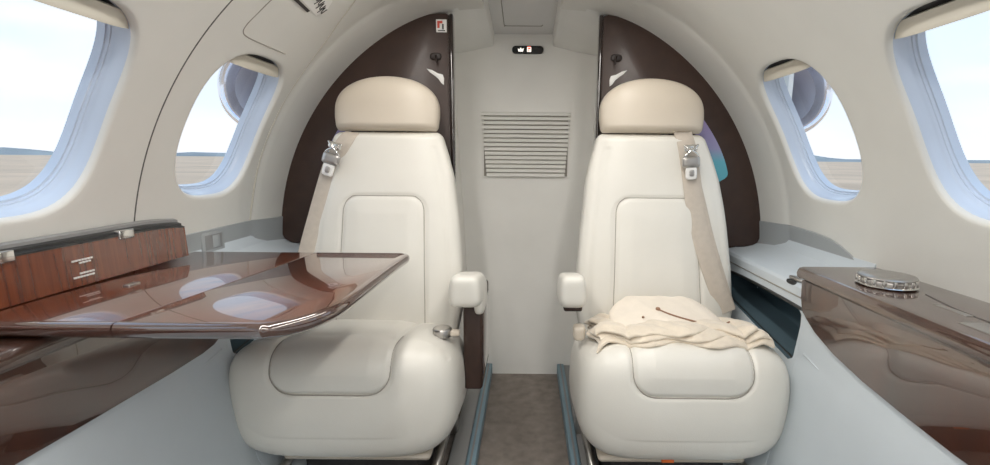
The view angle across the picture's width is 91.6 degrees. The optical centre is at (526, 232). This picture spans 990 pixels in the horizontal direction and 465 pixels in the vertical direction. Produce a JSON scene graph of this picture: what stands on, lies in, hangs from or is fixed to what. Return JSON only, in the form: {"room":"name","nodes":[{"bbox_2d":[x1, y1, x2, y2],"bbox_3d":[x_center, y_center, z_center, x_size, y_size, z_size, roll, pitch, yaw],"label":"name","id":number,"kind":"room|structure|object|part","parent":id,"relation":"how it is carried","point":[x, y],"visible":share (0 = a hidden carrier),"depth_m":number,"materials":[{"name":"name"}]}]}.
{"room":"aircraft cabin","nodes":[
{"label":"aircraft cabin","id":0,"kind":"room"},
{"bbox_2d":[0,0,483,464],"bbox_3d":[-0.522,0.213,0.034,0.760,1.380,3.200,1,9,0],"label":"wall","id":1,"kind":"structure","parent":0,"point":[186,417],"depth_m":1.03,"materials":[{"name":"plastic"}]},
{"bbox_2d":[0,0,130,217],"bbox_3d":[-0.770,-0.202,0.729,0.223,0.367,0.303,1,9,0],"label":"window","id":2,"kind":"structure","parent":1,"relation":"in","point":[100,78],"depth_m":0.86,"materials":[{"name":"white plastic"}]},
{"bbox_2d":[34,0,128,28],"bbox_3d":[-0.679,-0.342,0.707,0.024,0.033,0.235,0,9,0],"label":"shade","id":3,"kind":"object","parent":2,"relation":"attached to","point":[105,11],"depth_m":0.75,"materials":[{"name":"plastic"}]},
{"bbox_2d":[0,219,188,308],"bbox_3d":[-0.812,0.069,0.726,0.030,0.095,0.812,1,9,0],"label":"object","id":4,"kind":"object","parent":1,"relation":"attached to","point":[36,267],"visible":1,"depth_m":0.87,"materials":[{"name":"red wood"}]},
{"bbox_2d":[0,337,221,464],"bbox_3d":[-0.773,0.369,0.002,0.164,0.223,2.288,1,9,0],"label":"console","id":5,"kind":"object","parent":1,"relation":"attached to","point":[51,387],"visible":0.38,"depth_m":0.73,"materials":[{"name":"brown wood"}]},
{"bbox_2d":[0,252,409,338],"bbox_3d":[-0.555,0.107,0.935,0.536,0.043,0.532,1,9,0],"label":"folding table","id":6,"kind":"object","parent":5,"relation":"on","point":[197,295],"depth_m":0.80,"materials":[{"name":"brown wood"}]},
{"bbox_3d":[-0.722,0.095,0.877,0.012,0.004,0.026,1,9,0],"label":"table release button","id":7,"kind":"part","parent":6,"relation":"part of","materials":[{"name":"silver metal"}]},
{"bbox_3d":[-0.668,0.631,-0.162,0.475,0.610,2.686,0,9,0],"label":"panel","id":8,"kind":"part","parent":1,"relation":"part of","materials":[{"name":"grey plastic"}]},
{"bbox_2d":[201,229,224,251],"bbox_3d":[-0.842,0.024,1.287,0.010,0.053,0.090,1,9,0],"label":"switch panel","id":9,"kind":"object","parent":1,"relation":"on","point":[211,241],"depth_m":1.28,"materials":[{"name":"grey plastic"}]},
{"bbox_2d":[178,54,278,194],"bbox_3d":[-0.769,-0.279,1.223,0.223,0.367,0.303,1,9,0],"label":"window","id":10,"kind":"structure","parent":1,"relation":"in","point":[261,95],"depth_m":1.35,"materials":[{"name":"white plastic"}]},
{"bbox_2d":[228,54,278,76],"bbox_3d":[-0.678,-0.419,1.201,0.024,0.033,0.235,0,9,0],"label":"shade","id":11,"kind":"object","parent":10,"relation":"attached to","point":[260,64],"depth_m":1.20,"materials":[{"name":"plastic"}]},
{"bbox_3d":[-0.839,0.034,1.343,0.028,0.107,0.561,1,9,3],"label":"dado panel","id":12,"kind":"part","parent":1,"relation":"part of","materials":[{"name":"grey plastic"}]},
{"bbox_2d":[294,0,332,15],"bbox_3d":[-0.502,-0.555,1.135,0.064,0.051,0.169,0,9,-4],"label":"placard","id":13,"kind":"object","parent":1,"relation":"attached to","point":[317,7],"visible":1,"depth_m":1.17,"materials":[{"name":"plastic"}]},
{"bbox_2d":[282,13,759,247],"bbox_3d":[-0.018,-0.168,1.591,1.604,1.045,0.040,1,9,0],"label":"wall","id":14,"kind":"structure","parent":1,"relation":"attached to","point":[404,52],"depth_m":1.53,"materials":[{"name":"brown wood"}]},
{"bbox_2d":[427,69,443,84],"bbox_3d":[-0.291,-0.495,1.526,0.055,0.050,0.004,1,9,0],"label":"sticker","id":15,"kind":"object","parent":14,"relation":"attached to","point":[440,77],"visible":1,"depth_m":1.52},
{"bbox_2d":[430,53,440,62],"bbox_3d":[-0.289,-0.550,1.513,0.032,0.034,0.023,5,10,28],"label":"coat hook","id":16,"kind":"object","parent":14,"relation":"attached to","point":[434,56],"visible":1,"depth_m":1.51,"materials":[{"name":"brown metal"}]},
{"bbox_2d":[611,54,621,63],"bbox_3d":[0.281,-0.545,1.514,0.032,0.034,0.023,-6,11,-38],"label":"coat hook","id":17,"kind":"object","parent":14,"relation":"attached to","point":[615,57],"visible":1,"depth_m":1.51,"materials":[{"name":"brown metal"}]},
{"bbox_2d":[609,70,626,86],"bbox_3d":[0.290,-0.490,1.526,0.055,0.050,0.004,1,9,0],"label":"sticker","id":18,"kind":"object","parent":14,"relation":"attached to","point":[613,78],"visible":1,"depth_m":1.52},
{"bbox_2d":[448,46,466,342],"bbox_3d":[-0.267,-0.080,1.809,0.082,1.440,0.440,1,9,0],"label":"wall","id":19,"kind":"structure","parent":0,"point":[459,185],"depth_m":1.90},
{"bbox_2d":[441,0,493,53],"bbox_3d":[-0.245,-0.739,1.707,0.238,0.146,0.440,1,9,0],"label":"trim","id":20,"kind":"structure","parent":19,"relation":"attached to","point":[474,30],"depth_m":1.69,"materials":[{"name":"beige plastic"}]},
{"bbox_2d":[431,373,599,464],"bbox_3d":[-0.008,0.892,0.315,1.900,0.060,3.750,1,9,0],"label":"floor","id":21,"kind":"structure","parent":0,"point":[524,425],"depth_m":1.64,"materials":[{"name":"beige carpet"}]},
{"bbox_2d":[229,76,488,464],"bbox_3d":[-0.425,0.117,1.335,0.624,1.129,0.561,1,9,0],"label":"seat","id":22,"kind":"object","parent":21,"relation":"on","point":[385,381],"visible":0.94,"depth_m":1.30,"materials":[{"name":"beige leather"}]},
{"bbox_3d":[-0.622,0.573,1.375,0.022,0.022,0.500,0,9,0],"label":"rail","id":23,"kind":"part","parent":22,"relation":"part of","materials":[{"name":"metal"}]},
{"bbox_2d":[229,319,466,456],"bbox_3d":[-0.456,0.407,1.303,0.568,0.355,0.400,0,9,0],"label":"seat cushion","id":24,"kind":"object","parent":22,"relation":"on","point":[337,387],"depth_m":1.12,"materials":[{"name":"beige leather"}]},
{"bbox_3d":[-0.427,0.607,1.400,0.300,0.140,0.300,0,9,0],"label":"seat","id":25,"kind":"part","parent":22,"relation":"part of","materials":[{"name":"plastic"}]},
{"bbox_3d":[-0.422,0.018,1.443,0.466,0.634,0.218,0,9,0],"label":"backrest","id":26,"kind":"part","parent":22,"relation":"part of","materials":[{"name":"beige leather"}]},
{"bbox_3d":[-0.232,0.577,1.375,0.022,0.022,0.500,0,9,0],"label":"rail","id":27,"kind":"part","parent":22,"relation":"part of","materials":[{"name":"metal"}]},
{"bbox_3d":[-0.224,0.263,1.270,0.050,0.024,0.050,0,9,0],"label":"recline knob","id":28,"kind":"part","parent":22,"relation":"part of","materials":[{"name":"metal"}]},
{"bbox_3d":[-0.195,0.265,1.271,0.036,0.016,0.020,0,9,0],"label":"knob lever","id":29,"kind":"part","parent":22,"relation":"part of","materials":[{"name":"beige leather"}]},
{"bbox_3d":[-0.159,0.148,1.301,0.090,0.096,0.165,0,9,0],"label":"armrest","id":30,"kind":"part","parent":22,"relation":"part of","materials":[{"name":"beige leather"}]},
{"bbox_3d":[-0.121,0.286,1.411,0.004,0.200,0.180,0,9,0],"label":"support trim","id":31,"kind":"part","parent":22,"relation":"part of","materials":[{"name":"white plastic"}]},
{"bbox_2d":[447,363,491,464],"bbox_3d":[-0.187,0.695,1.228,0.080,0.047,1.615,1,9,0],"label":"rail","id":32,"kind":"object","parent":21,"relation":"on","point":[465,449],"visible":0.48,"depth_m":1.55,"materials":[{"name":"grey metal"}]},
{"bbox_2d":[557,364,598,464],"bbox_3d":[0.165,0.698,1.228,0.080,0.047,1.615,1,9,0],"label":"rail","id":33,"kind":"object","parent":21,"relation":"on","point":[574,442],"visible":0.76,"depth_m":1.57,"materials":[{"name":"grey metal"}]},
{"bbox_2d":[557,78,789,464],"bbox_3d":[0.366,0.124,1.335,0.566,1.129,0.561,1,9,0],"label":"seat","id":34,"kind":"object","parent":21,"relation":"on","point":[653,222],"visible":0.88,"depth_m":1.39,"materials":[{"name":"beige leather"}]},
{"bbox_3d":[0.119,0.149,1.295,0.072,0.096,0.155,0,9,0],"label":"armrest","id":35,"kind":"part","parent":34,"relation":"part of","materials":[{"name":"beige leather"}]},
{"bbox_3d":[0.168,0.580,1.375,0.022,0.022,0.500,0,9,0],"label":"rail","id":36,"kind":"part","parent":34,"relation":"part of","materials":[{"name":"metal"}]},
{"bbox_3d":[0.380,0.025,1.443,0.466,0.634,0.218,0,9,0],"label":"backrest","id":37,"kind":"part","parent":34,"relation":"part of","materials":[{"name":"beige leather"}]},
{"bbox_3d":[0.363,0.614,1.400,0.300,0.140,0.300,0,9,0],"label":"seat","id":38,"kind":"part","parent":34,"relation":"part of","materials":[{"name":"plastic"}]},
{"bbox_2d":[584,313,774,353],"bbox_3d":[0.376,0.253,1.235,0.441,0.079,0.245,1,9,0],"label":"folded blanket","id":39,"kind":"object","parent":34,"relation":"on","point":[704,333],"visible":0.83,"depth_m":1.15,"materials":[{"name":"beige fabric"}]},
{"bbox_2d":[609,296,729,325],"bbox_3d":[0.367,0.228,1.264,0.303,0.086,0.160,1,9,0],"label":"pouch","id":40,"kind":"object","parent":39,"relation":"on","point":[628,310],"visible":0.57,"depth_m":1.27,"materials":[{"name":"beige fabric"}]},
{"bbox_2d":[569,329,789,459],"bbox_3d":[0.384,0.415,1.303,0.524,0.355,0.400,0,9,0],"label":"seat cushion","id":41,"kind":"object","parent":34,"relation":"on","point":[673,401],"depth_m":1.11,"materials":[{"name":"beige leather"}]},
{"bbox_2d":[482,0,563,33],"bbox_3d":[-0.015,-0.521,0.132,0.260,0.061,3.620,1,9,0],"label":"ceiling","id":42,"kind":"structure","parent":0,"point":[507,16],"depth_m":1.71,"materials":[{"name":"beige plastic"}]},
{"bbox_2d":[455,34,596,373],"bbox_3d":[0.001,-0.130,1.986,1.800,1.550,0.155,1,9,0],"label":"door","id":43,"kind":"structure","parent":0,"point":[521,233],"depth_m":1.99,"materials":[{"name":"white plastic"}]},
{"bbox_2d":[481,112,570,176],"bbox_3d":[-0.005,-0.355,1.944,0.358,0.257,0.018,1,9,0],"label":"air vent","id":44,"kind":"object","parent":43,"relation":"in","point":[516,144],"visible":1,"depth_m":1.94,"materials":[{"name":"beige plastic"}]},
{"bbox_2d":[512,46,543,53],"bbox_3d":[0.003,-0.719,1.890,0.124,0.029,0.016,1,9,0],"label":"sign","id":45,"kind":"object","parent":43,"relation":"attached to","point":[516,49],"visible":1,"depth_m":1.88,"materials":[{"name":"black plastic"}]},
{"bbox_2d":[591,43,602,152],"bbox_3d":[0.248,-0.076,1.809,0.082,1.440,0.440,1,9,0],"label":"wall","id":46,"kind":"structure","parent":0,"point":[593,135],"depth_m":1.89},
{"bbox_2d":[561,0,989,464],"bbox_3d":[0.498,0.222,0.034,0.800,1.380,3.200,1,9,0],"label":"wall","id":47,"kind":"structure","parent":0,"point":[902,218],"depth_m":1.06,"materials":[{"name":"beige plastic"}]},
{"bbox_2d":[553,0,605,55],"bbox_3d":[0.217,-0.735,1.707,0.238,0.146,0.440,1,9,0],"label":"trim","id":48,"kind":"structure","parent":47,"relation":"attached to","point":[574,30],"depth_m":1.69,"materials":[{"name":"beige plastic"}]},
{"bbox_2d":[786,275,801,284],"bbox_3d":[0.667,0.120,1.197,0.022,0.020,0.056,1,9,0],"label":"latch","id":49,"kind":"object","parent":47,"relation":"on","point":[792,281],"visible":0.91,"depth_m":1.19,"materials":[{"name":"metal"}]},
{"bbox_2d":[786,278,796,284],"bbox_3d":[0.662,0.124,1.200,0.012,0.012,0.040,0,9,0],"label":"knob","id":50,"kind":"object","parent":49,"relation":"on","point":[792,281],"depth_m":1.19,"materials":[{"name":"plastic"}]},
{"bbox_3d":[0.671,0.115,1.196,0.014,0.010,0.056,0,9,0],"label":"handle","id":51,"kind":"part","parent":49,"relation":"part of","materials":[{"name":"metal"}]},
{"bbox_3d":[0.801,0.047,1.358,0.026,0.106,0.532,0,9,-4],"label":"dado panel","id":52,"kind":"part","parent":47,"relation":"part of","materials":[{"name":"grey plastic"}]},
{"bbox_2d":[763,59,859,200],"bbox_3d":[0.734,-0.266,1.223,0.223,0.367,0.303,1,9,0],"label":"window","id":53,"kind":"structure","parent":47,"relation":"in","point":[774,83],"depth_m":1.35,"materials":[{"name":"white plastic"}]},
{"bbox_2d":[763,59,810,81],"bbox_3d":[0.645,-0.407,1.201,0.024,0.033,0.235,0,9,0],"label":"shade","id":54,"kind":"object","parent":53,"relation":"attached to","point":[782,68],"depth_m":1.20,"materials":[{"name":"plastic"}]},
{"bbox_3d":[0.657,0.643,-0.162,0.475,0.610,2.686,0,9,0],"label":"panel","id":55,"kind":"part","parent":47,"relation":"part of","materials":[{"name":"grey plastic"}]},
{"bbox_2d":[797,267,989,464],"bbox_3d":[0.714,0.373,0.001,0.189,0.241,2.290,1,9,0],"label":"console","id":56,"kind":"object","parent":47,"relation":"attached to","point":[925,351],"visible":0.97,"depth_m":0.80,"materials":[{"name":"brown wood"}]},
{"bbox_2d":[854,269,919,291],"bbox_3d":[0.711,0.093,0.950,0.104,0.022,0.104,1,9,0],"label":"cup holder","id":57,"kind":"object","parent":56,"relation":"on","point":[887,280],"visible":1,"depth_m":0.92,"materials":[{"name":"silver metal"}]},
{"bbox_3d":[0.711,0.086,0.948,0.100,0.006,0.100,0,9,0],"label":"lid","id":58,"kind":"part","parent":57,"relation":"part of","materials":[{"name":"metal"}]},
{"bbox_3d":[0.679,0.152,0.642,0.040,0.001,0.185,0,9,0],"label":"inlay plate","id":59,"kind":"part","parent":56,"relation":"part of","materials":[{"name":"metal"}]},
{"bbox_2d":[893,0,989,219],"bbox_3d":[0.733,-0.193,0.753,0.223,0.367,0.303,1,9,0],"label":"window","id":60,"kind":"structure","parent":47,"relation":"in","point":[919,79],"depth_m":0.88,"materials":[{"name":"white plastic"}]},
{"bbox_2d":[894,0,989,38],"bbox_3d":[0.644,-0.335,0.732,0.024,0.033,0.235,0,9,0],"label":"shade","id":61,"kind":"object","parent":60,"relation":"attached to","point":[937,13],"depth_m":0.75,"materials":[{"name":"plastic"}]},
{"bbox_2d":[784,73,793,98],"bbox_3d":[0.853,-0.025,1.814,0.015,1.410,0.365,1,9,0],"label":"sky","id":62,"kind":"structure","parent":0,"point":[789,79],"depth_m":1.56,"materials":[{"name":"white"}]},
{"label":"outside","id":63,"kind":"structure","parent":0,"visible":0},
{"bbox_2d":[0,155,989,195],"bbox_3d":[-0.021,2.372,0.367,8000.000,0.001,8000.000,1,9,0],"label":"ground","id":64,"kind":"structure","parent":63,"point":[16,171],"depth_m":86.95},
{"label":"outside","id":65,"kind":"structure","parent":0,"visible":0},
{"bbox_2d":[0,147,989,162],"bbox_3d":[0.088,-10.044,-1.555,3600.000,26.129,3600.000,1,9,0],"label":"hills","id":66,"kind":"structure","parent":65,"point":[3,150],"depth_m":1127.81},
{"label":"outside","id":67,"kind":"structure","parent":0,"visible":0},
{"bbox_2d":[217,62,257,122],"bbox_3d":[-1.670,-1.133,4.279,0.940,0.700,2.200,1,9,0],"label":"engine","id":68,"kind":"object","parent":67,"point":[235,83],"visible":0.13,"depth_m":3.26,"materials":[{"name":"white paint"}]},
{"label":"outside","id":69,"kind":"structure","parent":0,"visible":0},
{"bbox_2d":[792,67,833,131],"bbox_3d":[1.650,-1.103,4.279,0.940,0.700,2.200,1,9,0],"label":"engine","id":70,"kind":"object","parent":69,"point":[812,95],"visible":0.19,"depth_m":3.28,"materials":[{"name":"white paint"}]}
]}

